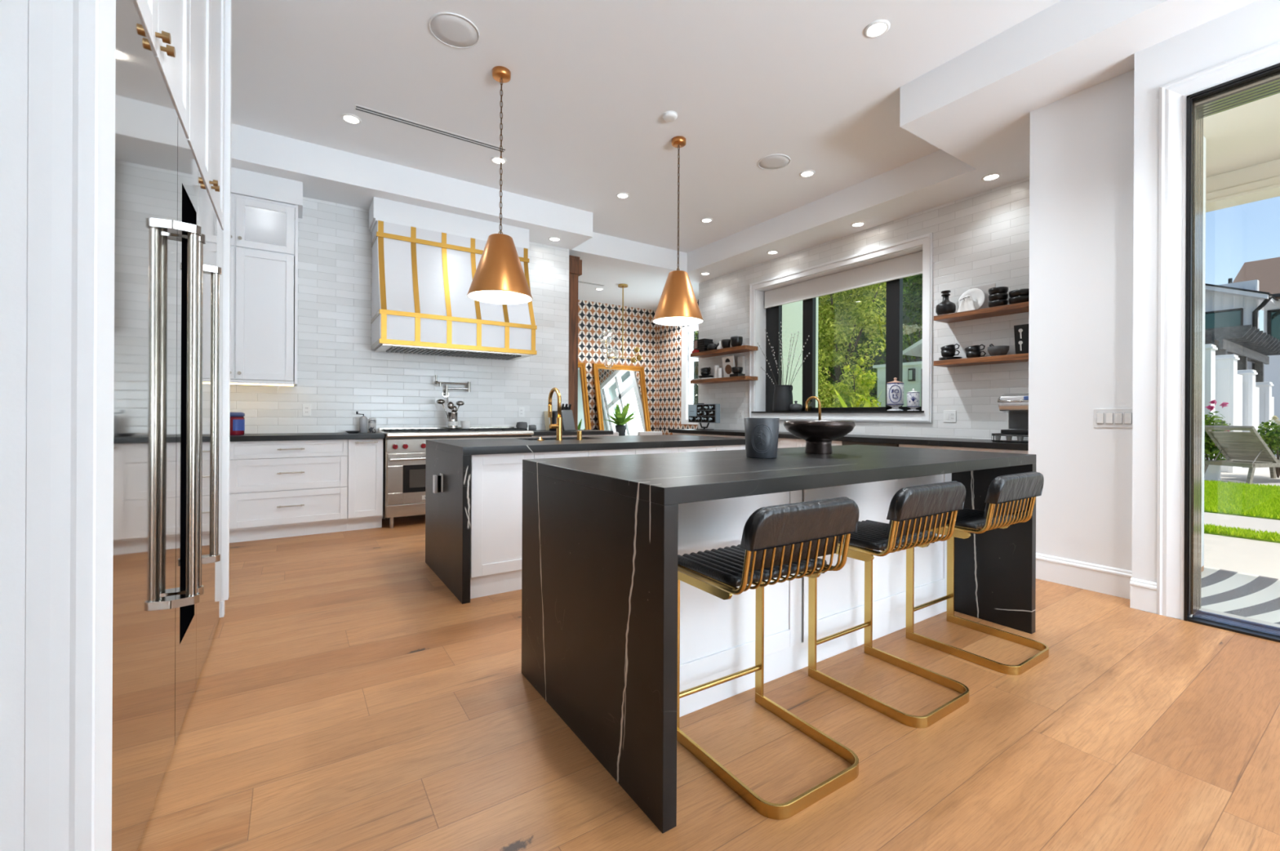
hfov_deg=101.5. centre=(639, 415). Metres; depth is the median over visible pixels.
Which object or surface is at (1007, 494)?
bar stool
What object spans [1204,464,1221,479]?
wall
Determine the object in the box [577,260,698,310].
ceiling
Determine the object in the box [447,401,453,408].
bowl
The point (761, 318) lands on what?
window
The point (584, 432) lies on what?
countertop
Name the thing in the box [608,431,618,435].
dining chair
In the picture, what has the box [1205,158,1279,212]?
beam
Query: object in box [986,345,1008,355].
mortar
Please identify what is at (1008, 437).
pod
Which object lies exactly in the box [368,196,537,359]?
range hood
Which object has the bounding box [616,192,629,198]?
recessed light
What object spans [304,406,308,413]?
socket
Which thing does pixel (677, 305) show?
pendant lamp
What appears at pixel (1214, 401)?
flower
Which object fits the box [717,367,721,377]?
pillar candle
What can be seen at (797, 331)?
branch
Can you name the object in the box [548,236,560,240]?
recessed light
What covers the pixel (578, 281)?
ceiling vent
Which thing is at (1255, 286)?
house
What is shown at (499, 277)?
pendant lamp
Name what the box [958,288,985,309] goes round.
dinner plate
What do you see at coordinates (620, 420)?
potted plant
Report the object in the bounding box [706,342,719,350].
teapot
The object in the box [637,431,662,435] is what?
dining chair
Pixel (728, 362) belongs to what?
cookbook
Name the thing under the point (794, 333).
branch
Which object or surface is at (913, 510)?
bar stool
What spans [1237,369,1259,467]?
pillar
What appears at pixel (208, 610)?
freezer
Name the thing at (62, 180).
trim
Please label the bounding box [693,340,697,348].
print
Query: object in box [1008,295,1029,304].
bowl
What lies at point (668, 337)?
wall
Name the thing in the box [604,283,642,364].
chandelier
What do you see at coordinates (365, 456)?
base cabinet
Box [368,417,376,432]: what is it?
salt mill
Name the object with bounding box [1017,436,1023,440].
pod
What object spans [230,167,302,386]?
upper cabinet
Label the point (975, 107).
ceiling beam
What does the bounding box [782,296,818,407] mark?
wall
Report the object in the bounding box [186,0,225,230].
upper cabinet
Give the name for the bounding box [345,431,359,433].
dish
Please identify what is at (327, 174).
soffit
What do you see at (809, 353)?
branch
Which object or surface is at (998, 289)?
bowl
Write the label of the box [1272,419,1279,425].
flower
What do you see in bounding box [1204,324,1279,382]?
pergola
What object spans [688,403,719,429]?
monitor
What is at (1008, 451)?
base cabinet
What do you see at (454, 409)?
serving spoon
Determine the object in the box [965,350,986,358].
cup
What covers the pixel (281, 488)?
base cabinet
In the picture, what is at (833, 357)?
tree
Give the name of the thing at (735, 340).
bowl
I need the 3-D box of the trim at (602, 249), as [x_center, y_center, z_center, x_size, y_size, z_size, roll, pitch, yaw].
[0.147,-2.269,7.618,2.763,0.290,0.350,0,0,-34]
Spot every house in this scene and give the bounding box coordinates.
[872,360,922,406]
[902,338,922,361]
[1204,257,1279,452]
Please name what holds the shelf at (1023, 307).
attached to the wall at (981, 238)
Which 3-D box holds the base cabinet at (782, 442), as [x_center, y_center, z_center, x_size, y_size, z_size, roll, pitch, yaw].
[2.025,0.693,6.167,0.626,0.845,1.200,0,0,-34]
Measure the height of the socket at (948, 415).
0.068 m
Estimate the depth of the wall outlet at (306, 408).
5.14 m
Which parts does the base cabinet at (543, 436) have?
door, door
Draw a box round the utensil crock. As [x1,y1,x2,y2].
[447,412,457,428]
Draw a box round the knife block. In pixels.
[561,403,575,430]
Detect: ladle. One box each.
[435,399,448,417]
[455,400,464,412]
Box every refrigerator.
[111,0,201,850]
[174,117,205,745]
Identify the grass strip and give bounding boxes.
[1204,523,1279,541]
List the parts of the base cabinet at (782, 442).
door, door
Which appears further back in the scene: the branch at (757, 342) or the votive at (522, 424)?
the branch at (757, 342)
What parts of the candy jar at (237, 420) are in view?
lid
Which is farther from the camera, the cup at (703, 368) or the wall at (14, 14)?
the cup at (703, 368)
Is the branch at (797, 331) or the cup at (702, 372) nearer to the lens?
the branch at (797, 331)
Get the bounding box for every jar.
[230,412,244,435]
[886,377,903,410]
[906,388,919,410]
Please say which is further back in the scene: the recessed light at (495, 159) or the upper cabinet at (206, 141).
the recessed light at (495, 159)
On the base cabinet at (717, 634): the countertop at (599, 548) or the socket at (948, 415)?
the countertop at (599, 548)
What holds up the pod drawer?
on the countertop at (946, 442)
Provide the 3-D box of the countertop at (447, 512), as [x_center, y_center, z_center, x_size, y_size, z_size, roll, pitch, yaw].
[-0.327,0.646,4.130,2.376,0.914,1.027,0,0,-34]
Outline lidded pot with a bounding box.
[789,400,802,411]
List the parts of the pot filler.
arm, arm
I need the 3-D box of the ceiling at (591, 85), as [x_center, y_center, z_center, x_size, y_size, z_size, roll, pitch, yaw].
[0.439,-2.463,1.212,9.450,0.100,11.350,0,0,-34]
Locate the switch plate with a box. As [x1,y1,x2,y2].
[1093,408,1132,427]
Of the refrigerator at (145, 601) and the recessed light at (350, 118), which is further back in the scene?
the recessed light at (350, 118)
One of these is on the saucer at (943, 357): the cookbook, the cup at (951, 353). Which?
the cup at (951, 353)
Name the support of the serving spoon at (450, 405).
in the utensil crock
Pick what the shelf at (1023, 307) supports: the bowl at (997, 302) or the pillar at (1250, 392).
the bowl at (997, 302)
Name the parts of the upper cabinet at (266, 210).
door, glass door, led strip, light rail, door, glass door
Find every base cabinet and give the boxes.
[229,439,347,542]
[346,438,382,530]
[470,444,745,598]
[531,434,608,437]
[672,432,745,438]
[677,472,951,716]
[777,437,842,448]
[898,444,1028,453]
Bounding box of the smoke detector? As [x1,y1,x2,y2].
[662,111,677,121]
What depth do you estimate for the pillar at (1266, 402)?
13.73 m
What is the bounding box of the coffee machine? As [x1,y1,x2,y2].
[997,392,1028,434]
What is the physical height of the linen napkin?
0.166 m
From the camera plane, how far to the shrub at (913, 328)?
16.16 m
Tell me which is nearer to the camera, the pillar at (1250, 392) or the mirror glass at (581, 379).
the mirror glass at (581, 379)
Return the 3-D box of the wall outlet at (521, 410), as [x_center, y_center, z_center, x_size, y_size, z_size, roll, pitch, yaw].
[-1.441,-0.038,6.358,0.072,0.118,0.009,0,0,-34]
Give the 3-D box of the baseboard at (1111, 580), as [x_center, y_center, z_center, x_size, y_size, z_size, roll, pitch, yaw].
[2.852,1.033,3.390,0.021,0.172,0.585,0,0,-34]
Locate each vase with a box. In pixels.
[716,341,723,349]
[772,384,793,411]
[935,289,955,315]
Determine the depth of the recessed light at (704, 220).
6.45 m
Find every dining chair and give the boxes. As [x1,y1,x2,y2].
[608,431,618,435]
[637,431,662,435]
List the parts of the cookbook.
printed dish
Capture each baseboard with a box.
[1035,552,1131,599]
[1129,577,1156,613]
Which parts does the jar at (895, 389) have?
lid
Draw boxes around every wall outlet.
[302,404,311,416]
[518,407,524,417]
[739,410,742,418]
[943,409,955,422]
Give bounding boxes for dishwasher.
[842,440,898,446]
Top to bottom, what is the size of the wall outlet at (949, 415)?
0.118 m
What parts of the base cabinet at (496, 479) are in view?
door, door, door, door, door, door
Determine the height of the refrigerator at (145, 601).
2.068 m
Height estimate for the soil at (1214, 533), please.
0.025 m
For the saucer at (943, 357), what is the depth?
4.99 m
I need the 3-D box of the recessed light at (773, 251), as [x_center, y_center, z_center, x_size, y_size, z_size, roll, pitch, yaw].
[1.721,-2.111,6.783,0.150,0.010,0.150,0,0,-34]
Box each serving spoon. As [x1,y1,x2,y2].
[447,401,453,412]
[451,405,457,412]
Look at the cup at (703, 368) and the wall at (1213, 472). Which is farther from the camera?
the wall at (1213, 472)
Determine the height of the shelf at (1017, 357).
0.048 m
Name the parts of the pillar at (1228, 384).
infill panel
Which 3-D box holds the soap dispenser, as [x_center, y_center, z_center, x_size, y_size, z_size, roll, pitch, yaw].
[-0.466,0.155,4.023,0.048,0.068,0.048,0,0,-34]
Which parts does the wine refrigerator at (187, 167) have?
glass panel, handle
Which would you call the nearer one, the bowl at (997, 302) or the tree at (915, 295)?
the bowl at (997, 302)
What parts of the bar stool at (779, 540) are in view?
leg, seat rail, rod, rod, rod, leg, rod, rod, rod, rod, rod, rod, seat rail, rod, rod, rod, rod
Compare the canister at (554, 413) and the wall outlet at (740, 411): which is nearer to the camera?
the canister at (554, 413)
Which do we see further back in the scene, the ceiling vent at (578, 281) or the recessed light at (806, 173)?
the ceiling vent at (578, 281)
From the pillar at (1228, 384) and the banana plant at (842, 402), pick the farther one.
the pillar at (1228, 384)
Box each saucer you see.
[938,356,962,359]
[938,357,959,359]
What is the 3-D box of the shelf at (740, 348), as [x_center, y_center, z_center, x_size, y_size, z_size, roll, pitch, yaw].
[1.218,-0.936,7.736,0.254,0.055,1.185,0,0,-34]
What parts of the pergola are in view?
post, post, post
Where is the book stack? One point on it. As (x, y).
(701, 344)
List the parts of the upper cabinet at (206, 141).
door, knob, knob, door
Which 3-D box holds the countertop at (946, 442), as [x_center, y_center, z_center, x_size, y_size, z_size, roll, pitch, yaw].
[2.045,0.245,6.122,0.646,0.049,4.855,0,0,-34]
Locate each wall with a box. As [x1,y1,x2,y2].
[0,0,115,850]
[230,196,568,518]
[577,299,657,431]
[656,298,698,435]
[697,177,1029,439]
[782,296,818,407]
[1028,69,1205,570]
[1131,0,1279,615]
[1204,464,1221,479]
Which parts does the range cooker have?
knob, knob, kick panel, oven door, handle, oven glass, knob, control panel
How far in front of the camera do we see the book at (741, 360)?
7.49 m
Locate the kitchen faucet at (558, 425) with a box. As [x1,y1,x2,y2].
[547,386,562,439]
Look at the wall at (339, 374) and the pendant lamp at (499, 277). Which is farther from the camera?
the wall at (339, 374)
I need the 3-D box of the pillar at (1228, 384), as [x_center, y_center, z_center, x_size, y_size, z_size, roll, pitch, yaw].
[13.266,-0.034,11.725,1.930,2.510,0.370,0,0,-34]
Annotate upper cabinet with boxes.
[133,0,190,138]
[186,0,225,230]
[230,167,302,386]
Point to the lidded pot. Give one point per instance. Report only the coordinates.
(795, 406)
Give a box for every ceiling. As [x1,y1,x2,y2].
[231,0,1061,253]
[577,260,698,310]
[1203,93,1279,177]
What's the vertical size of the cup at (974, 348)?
0.095 m
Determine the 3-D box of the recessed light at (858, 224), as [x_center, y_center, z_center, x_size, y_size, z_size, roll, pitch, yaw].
[2.409,-2.108,5.780,0.150,0.010,0.150,0,0,-34]
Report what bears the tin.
on the shelf at (740, 348)
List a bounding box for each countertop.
[229,431,384,441]
[425,434,746,604]
[521,444,1035,833]
[531,429,613,435]
[668,428,1028,450]
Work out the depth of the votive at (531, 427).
6.15 m
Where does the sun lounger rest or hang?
on the ground at (1255, 557)
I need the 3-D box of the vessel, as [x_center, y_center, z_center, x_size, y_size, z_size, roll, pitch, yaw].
[0.561,0.103,2.411,0.160,0.182,0.160,0,0,-34]
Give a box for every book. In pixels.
[737,355,745,373]
[1013,323,1028,354]
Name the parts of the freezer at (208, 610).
handle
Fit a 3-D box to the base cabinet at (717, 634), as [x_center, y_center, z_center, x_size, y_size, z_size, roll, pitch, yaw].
[0.670,0.675,2.608,2.272,0.866,0.595,0,0,-34]
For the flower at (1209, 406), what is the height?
0.128 m
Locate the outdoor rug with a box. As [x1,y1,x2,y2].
[1200,566,1279,624]
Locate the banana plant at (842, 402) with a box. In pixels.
[834,388,882,407]
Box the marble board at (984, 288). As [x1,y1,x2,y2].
[969,283,995,308]
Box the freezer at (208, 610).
[195,170,222,684]
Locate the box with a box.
[729,373,745,377]
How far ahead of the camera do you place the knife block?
6.44 m
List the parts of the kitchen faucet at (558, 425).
lever rod, lever, spout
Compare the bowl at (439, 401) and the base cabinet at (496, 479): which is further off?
the bowl at (439, 401)
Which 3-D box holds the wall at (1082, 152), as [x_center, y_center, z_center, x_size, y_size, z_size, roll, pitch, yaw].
[3.473,-0.493,3.782,1.435,3.230,0.610,0,0,-34]
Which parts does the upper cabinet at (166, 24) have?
door, knob, knob, door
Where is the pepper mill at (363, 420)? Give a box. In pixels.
[355,411,367,432]
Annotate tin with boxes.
[691,349,698,352]
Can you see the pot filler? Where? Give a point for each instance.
(445, 393)
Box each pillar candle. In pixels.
[714,364,719,377]
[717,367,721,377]
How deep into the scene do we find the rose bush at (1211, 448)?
10.23 m
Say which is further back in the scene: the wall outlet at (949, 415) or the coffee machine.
the wall outlet at (949, 415)
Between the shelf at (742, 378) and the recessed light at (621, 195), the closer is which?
the recessed light at (621, 195)
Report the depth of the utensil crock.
5.61 m
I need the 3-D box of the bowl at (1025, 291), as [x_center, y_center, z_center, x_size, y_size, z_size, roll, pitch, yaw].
[3.325,-1.049,4.558,0.184,0.066,0.184,0,0,-34]
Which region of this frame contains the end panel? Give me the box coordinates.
[220,0,231,617]
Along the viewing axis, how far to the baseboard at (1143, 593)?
3.00 m
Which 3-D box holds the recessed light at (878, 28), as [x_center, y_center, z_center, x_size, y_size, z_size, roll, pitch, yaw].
[1.476,-2.403,3.258,0.150,0.010,0.150,0,0,-34]
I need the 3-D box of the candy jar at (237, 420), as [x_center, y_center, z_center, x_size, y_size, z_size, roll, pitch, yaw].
[-3.591,0.073,4.639,0.136,0.200,0.136,0,0,-34]
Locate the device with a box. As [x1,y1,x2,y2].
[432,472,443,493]
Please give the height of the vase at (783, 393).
0.352 m
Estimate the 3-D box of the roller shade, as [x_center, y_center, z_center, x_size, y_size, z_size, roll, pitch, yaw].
[2.414,-1.628,6.468,0.068,0.240,2.275,0,0,-34]
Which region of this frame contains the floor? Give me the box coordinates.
[137,514,1279,850]
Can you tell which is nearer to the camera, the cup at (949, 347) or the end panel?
the end panel
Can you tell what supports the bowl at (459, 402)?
on the ladle at (459, 403)
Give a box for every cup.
[460,420,470,428]
[700,367,711,370]
[700,370,711,375]
[940,343,959,350]
[941,349,959,356]
[964,343,985,351]
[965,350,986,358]
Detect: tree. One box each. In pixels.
[817,275,922,407]
[817,281,886,395]
[902,273,922,359]
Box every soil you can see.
[1204,531,1279,542]
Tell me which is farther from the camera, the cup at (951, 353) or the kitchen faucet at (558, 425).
the cup at (951, 353)
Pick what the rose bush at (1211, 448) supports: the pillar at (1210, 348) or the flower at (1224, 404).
the flower at (1224, 404)
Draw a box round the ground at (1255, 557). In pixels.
[1148,453,1279,619]
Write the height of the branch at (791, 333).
0.999 m
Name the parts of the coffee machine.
trim, handle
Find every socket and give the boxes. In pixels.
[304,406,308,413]
[945,413,953,419]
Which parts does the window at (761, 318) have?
sill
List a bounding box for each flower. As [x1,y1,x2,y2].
[1204,404,1215,411]
[1208,399,1217,405]
[1219,401,1229,408]
[1271,415,1278,420]
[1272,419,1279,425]
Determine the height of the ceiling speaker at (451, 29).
0.008 m
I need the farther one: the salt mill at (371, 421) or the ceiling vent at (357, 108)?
the salt mill at (371, 421)
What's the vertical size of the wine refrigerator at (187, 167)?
2.068 m
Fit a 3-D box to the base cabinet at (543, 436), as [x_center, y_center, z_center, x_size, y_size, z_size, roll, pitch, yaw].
[-0.938,0.666,6.348,1.024,0.869,0.575,0,0,-34]
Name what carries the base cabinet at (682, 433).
on the floor
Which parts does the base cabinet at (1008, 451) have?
door, door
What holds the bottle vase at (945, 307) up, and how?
on the shelf at (1023, 307)
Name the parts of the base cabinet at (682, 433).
door, door, door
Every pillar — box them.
[1204,343,1217,460]
[1214,354,1242,472]
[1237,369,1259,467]
[1255,381,1274,444]
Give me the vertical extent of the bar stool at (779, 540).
0.850 m
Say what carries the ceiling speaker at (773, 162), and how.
attached to the ceiling at (591, 85)
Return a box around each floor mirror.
[577,361,591,429]
[592,363,651,435]
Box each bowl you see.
[435,399,444,404]
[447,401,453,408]
[455,400,464,405]
[720,338,730,348]
[730,336,742,346]
[731,366,742,373]
[783,420,855,453]
[987,286,1008,294]
[987,293,1008,301]
[987,299,1008,306]
[1008,288,1029,297]
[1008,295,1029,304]
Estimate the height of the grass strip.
0.060 m
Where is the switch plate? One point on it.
(1103, 417)
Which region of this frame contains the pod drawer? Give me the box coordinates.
[991,432,1028,443]
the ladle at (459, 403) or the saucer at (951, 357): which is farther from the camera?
the ladle at (459, 403)
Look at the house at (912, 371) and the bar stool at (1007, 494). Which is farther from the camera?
the house at (912, 371)
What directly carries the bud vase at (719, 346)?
on the shelf at (740, 348)
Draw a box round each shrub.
[817,348,861,407]
[831,358,881,407]
[902,323,922,358]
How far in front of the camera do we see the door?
2.88 m
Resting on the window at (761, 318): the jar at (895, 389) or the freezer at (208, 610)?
the jar at (895, 389)
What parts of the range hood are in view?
moulding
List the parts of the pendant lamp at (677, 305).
lamp shade, cord, chain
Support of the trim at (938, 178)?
attached to the wall at (981, 238)
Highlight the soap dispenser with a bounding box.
[576,431,582,439]
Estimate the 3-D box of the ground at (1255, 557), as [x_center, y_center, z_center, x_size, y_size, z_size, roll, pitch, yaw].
[22.648,1.393,24.013,55.700,0.250,65.000,0,0,-34]
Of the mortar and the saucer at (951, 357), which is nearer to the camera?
the mortar
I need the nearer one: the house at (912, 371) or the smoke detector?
the smoke detector
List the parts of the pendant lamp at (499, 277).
lamp shade, cord, chain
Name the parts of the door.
sill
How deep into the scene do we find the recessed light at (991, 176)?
4.62 m
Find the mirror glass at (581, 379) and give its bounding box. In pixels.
[577,367,586,429]
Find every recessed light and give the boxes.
[341,113,361,124]
[490,155,506,164]
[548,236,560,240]
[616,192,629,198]
[700,217,712,222]
[700,271,710,275]
[766,249,778,253]
[799,169,815,177]
[850,221,865,226]
[863,19,889,38]
[981,173,1001,181]
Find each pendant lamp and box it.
[466,66,532,304]
[652,136,703,325]
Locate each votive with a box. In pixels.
[515,421,527,428]
[528,424,536,430]
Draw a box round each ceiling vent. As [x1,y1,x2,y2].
[354,104,506,152]
[577,280,605,286]
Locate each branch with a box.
[757,342,777,384]
[764,328,781,384]
[778,332,782,384]
[780,321,783,382]
[785,333,791,384]
[786,333,795,382]
[788,331,799,384]
[790,335,808,384]
[791,352,809,384]
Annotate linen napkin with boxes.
[956,294,975,312]
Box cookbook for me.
[721,355,734,377]
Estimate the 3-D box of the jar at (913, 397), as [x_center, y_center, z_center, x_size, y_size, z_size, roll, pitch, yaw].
[2.898,-0.164,5.546,0.125,0.235,0.122,0,0,-34]
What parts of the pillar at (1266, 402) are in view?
infill panel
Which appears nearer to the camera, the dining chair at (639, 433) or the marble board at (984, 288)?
the marble board at (984, 288)
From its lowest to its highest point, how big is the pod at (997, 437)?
0.044 m
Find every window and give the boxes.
[680,324,698,424]
[748,232,933,422]
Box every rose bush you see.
[1204,399,1230,460]
[1257,415,1279,477]
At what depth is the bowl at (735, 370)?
7.39 m
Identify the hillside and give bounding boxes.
[693,278,922,407]
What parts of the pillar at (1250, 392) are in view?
infill panel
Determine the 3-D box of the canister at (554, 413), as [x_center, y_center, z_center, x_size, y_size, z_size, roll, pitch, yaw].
[-1.026,0.066,6.326,0.150,0.240,0.150,0,0,-34]
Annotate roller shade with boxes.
[764,250,922,308]
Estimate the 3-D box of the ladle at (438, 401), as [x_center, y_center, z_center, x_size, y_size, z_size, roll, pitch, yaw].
[-2.101,-0.026,5.602,0.156,0.294,0.089,0,0,-34]
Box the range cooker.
[377,426,533,528]
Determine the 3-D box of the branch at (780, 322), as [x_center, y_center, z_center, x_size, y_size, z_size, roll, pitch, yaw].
[1.927,-0.680,7.056,0.076,1.159,0.022,0,0,-18]
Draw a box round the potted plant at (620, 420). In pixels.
[605,397,640,435]
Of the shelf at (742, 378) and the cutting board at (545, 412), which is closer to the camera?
the cutting board at (545, 412)
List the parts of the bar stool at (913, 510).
leg, seat rail, rod, leg, rod, rod, rod, rod, rod, rod, seat rail, rod, rod, rod, rod, rod, rod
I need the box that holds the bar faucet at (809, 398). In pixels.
[804,395,825,420]
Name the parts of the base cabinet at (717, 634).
panel, panel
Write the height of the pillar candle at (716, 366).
0.199 m
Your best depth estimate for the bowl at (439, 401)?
5.55 m
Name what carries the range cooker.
on the floor
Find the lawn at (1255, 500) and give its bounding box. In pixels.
[1204,479,1279,518]
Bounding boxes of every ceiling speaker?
[428,12,479,48]
[757,154,790,169]
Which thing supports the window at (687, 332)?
in the wall at (668, 337)
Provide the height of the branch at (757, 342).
0.920 m
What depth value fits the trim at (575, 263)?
6.78 m
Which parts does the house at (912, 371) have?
lantern glass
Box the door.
[1156,41,1279,642]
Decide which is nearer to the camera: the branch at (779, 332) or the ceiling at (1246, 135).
the ceiling at (1246, 135)
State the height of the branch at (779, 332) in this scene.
1.039 m
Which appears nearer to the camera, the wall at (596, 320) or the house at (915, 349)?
the wall at (596, 320)
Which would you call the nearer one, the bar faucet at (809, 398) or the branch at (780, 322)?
the bar faucet at (809, 398)
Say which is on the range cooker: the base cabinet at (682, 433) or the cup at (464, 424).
the cup at (464, 424)
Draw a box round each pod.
[995,435,1000,439]
[1005,435,1012,440]
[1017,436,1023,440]
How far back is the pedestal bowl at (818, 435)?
2.59 m
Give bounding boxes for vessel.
[743,417,779,457]
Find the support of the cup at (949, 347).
on the cup at (951, 353)
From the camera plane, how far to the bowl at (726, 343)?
7.56 m
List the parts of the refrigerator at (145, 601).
handle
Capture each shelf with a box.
[690,345,758,357]
[690,375,757,383]
[933,301,1029,323]
[933,352,1028,367]
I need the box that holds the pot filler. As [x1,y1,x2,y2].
[434,374,471,403]
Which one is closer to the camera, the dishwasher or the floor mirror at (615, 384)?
the dishwasher
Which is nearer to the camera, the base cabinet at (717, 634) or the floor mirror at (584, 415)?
the base cabinet at (717, 634)
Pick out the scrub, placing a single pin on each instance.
(882, 361)
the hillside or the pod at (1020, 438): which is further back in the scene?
the hillside
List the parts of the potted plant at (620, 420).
pot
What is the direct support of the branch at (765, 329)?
in the vase at (783, 393)
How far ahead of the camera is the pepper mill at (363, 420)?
5.24 m
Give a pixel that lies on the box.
(735, 374)
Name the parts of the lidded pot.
lid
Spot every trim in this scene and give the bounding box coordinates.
[23,0,98,850]
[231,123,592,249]
[568,231,714,282]
[568,254,582,429]
[687,149,1004,277]
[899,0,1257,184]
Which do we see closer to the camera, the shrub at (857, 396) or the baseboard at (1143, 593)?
the baseboard at (1143, 593)
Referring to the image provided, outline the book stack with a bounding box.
[693,338,712,351]
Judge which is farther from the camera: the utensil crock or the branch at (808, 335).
the branch at (808, 335)
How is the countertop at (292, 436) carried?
on the base cabinet at (281, 488)
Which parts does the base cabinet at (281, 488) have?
drawer, drawer, drawer, handle, handle, handle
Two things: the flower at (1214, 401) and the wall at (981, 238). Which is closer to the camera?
the wall at (981, 238)
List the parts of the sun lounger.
leg, backrest frame, frame, leg, leg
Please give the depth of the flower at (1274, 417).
10.05 m
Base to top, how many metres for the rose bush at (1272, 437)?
1.220 m
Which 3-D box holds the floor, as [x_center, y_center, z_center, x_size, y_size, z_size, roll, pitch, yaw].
[-0.019,1.165,2.690,10.150,0.120,14.100,0,0,-34]
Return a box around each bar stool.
[676,496,859,819]
[808,480,968,728]
[906,471,1048,675]
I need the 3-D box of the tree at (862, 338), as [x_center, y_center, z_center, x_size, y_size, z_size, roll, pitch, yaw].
[8.992,-2.933,23.152,4.335,8.289,7.435,0,0,-30]
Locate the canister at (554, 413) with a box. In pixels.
[549,410,557,431]
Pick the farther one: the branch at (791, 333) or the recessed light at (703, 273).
the recessed light at (703, 273)
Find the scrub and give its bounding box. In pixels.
[693,288,922,399]
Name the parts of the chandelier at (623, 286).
arm, rod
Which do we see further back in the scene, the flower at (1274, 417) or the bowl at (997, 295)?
the flower at (1274, 417)
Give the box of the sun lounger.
[1204,425,1279,484]
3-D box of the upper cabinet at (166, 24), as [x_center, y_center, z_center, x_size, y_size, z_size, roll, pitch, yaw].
[-1.618,-1.706,1.262,0.743,1.425,1.050,0,0,-34]
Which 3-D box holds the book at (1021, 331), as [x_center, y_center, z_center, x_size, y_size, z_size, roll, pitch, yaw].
[3.367,-0.658,4.539,0.065,0.272,0.190,0,0,-34]
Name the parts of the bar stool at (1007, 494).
leg, seat rail, leg, rod, rod, rod, rod, rod, rod, rod, rod, rod, rod, rod, rod, rod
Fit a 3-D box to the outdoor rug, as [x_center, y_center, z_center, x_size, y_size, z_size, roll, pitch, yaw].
[4.374,1.171,2.723,1.410,0.012,4.700,0,0,-34]
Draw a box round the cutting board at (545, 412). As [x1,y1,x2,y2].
[543,410,549,430]
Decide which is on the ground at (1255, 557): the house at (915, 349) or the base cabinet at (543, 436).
the house at (915, 349)

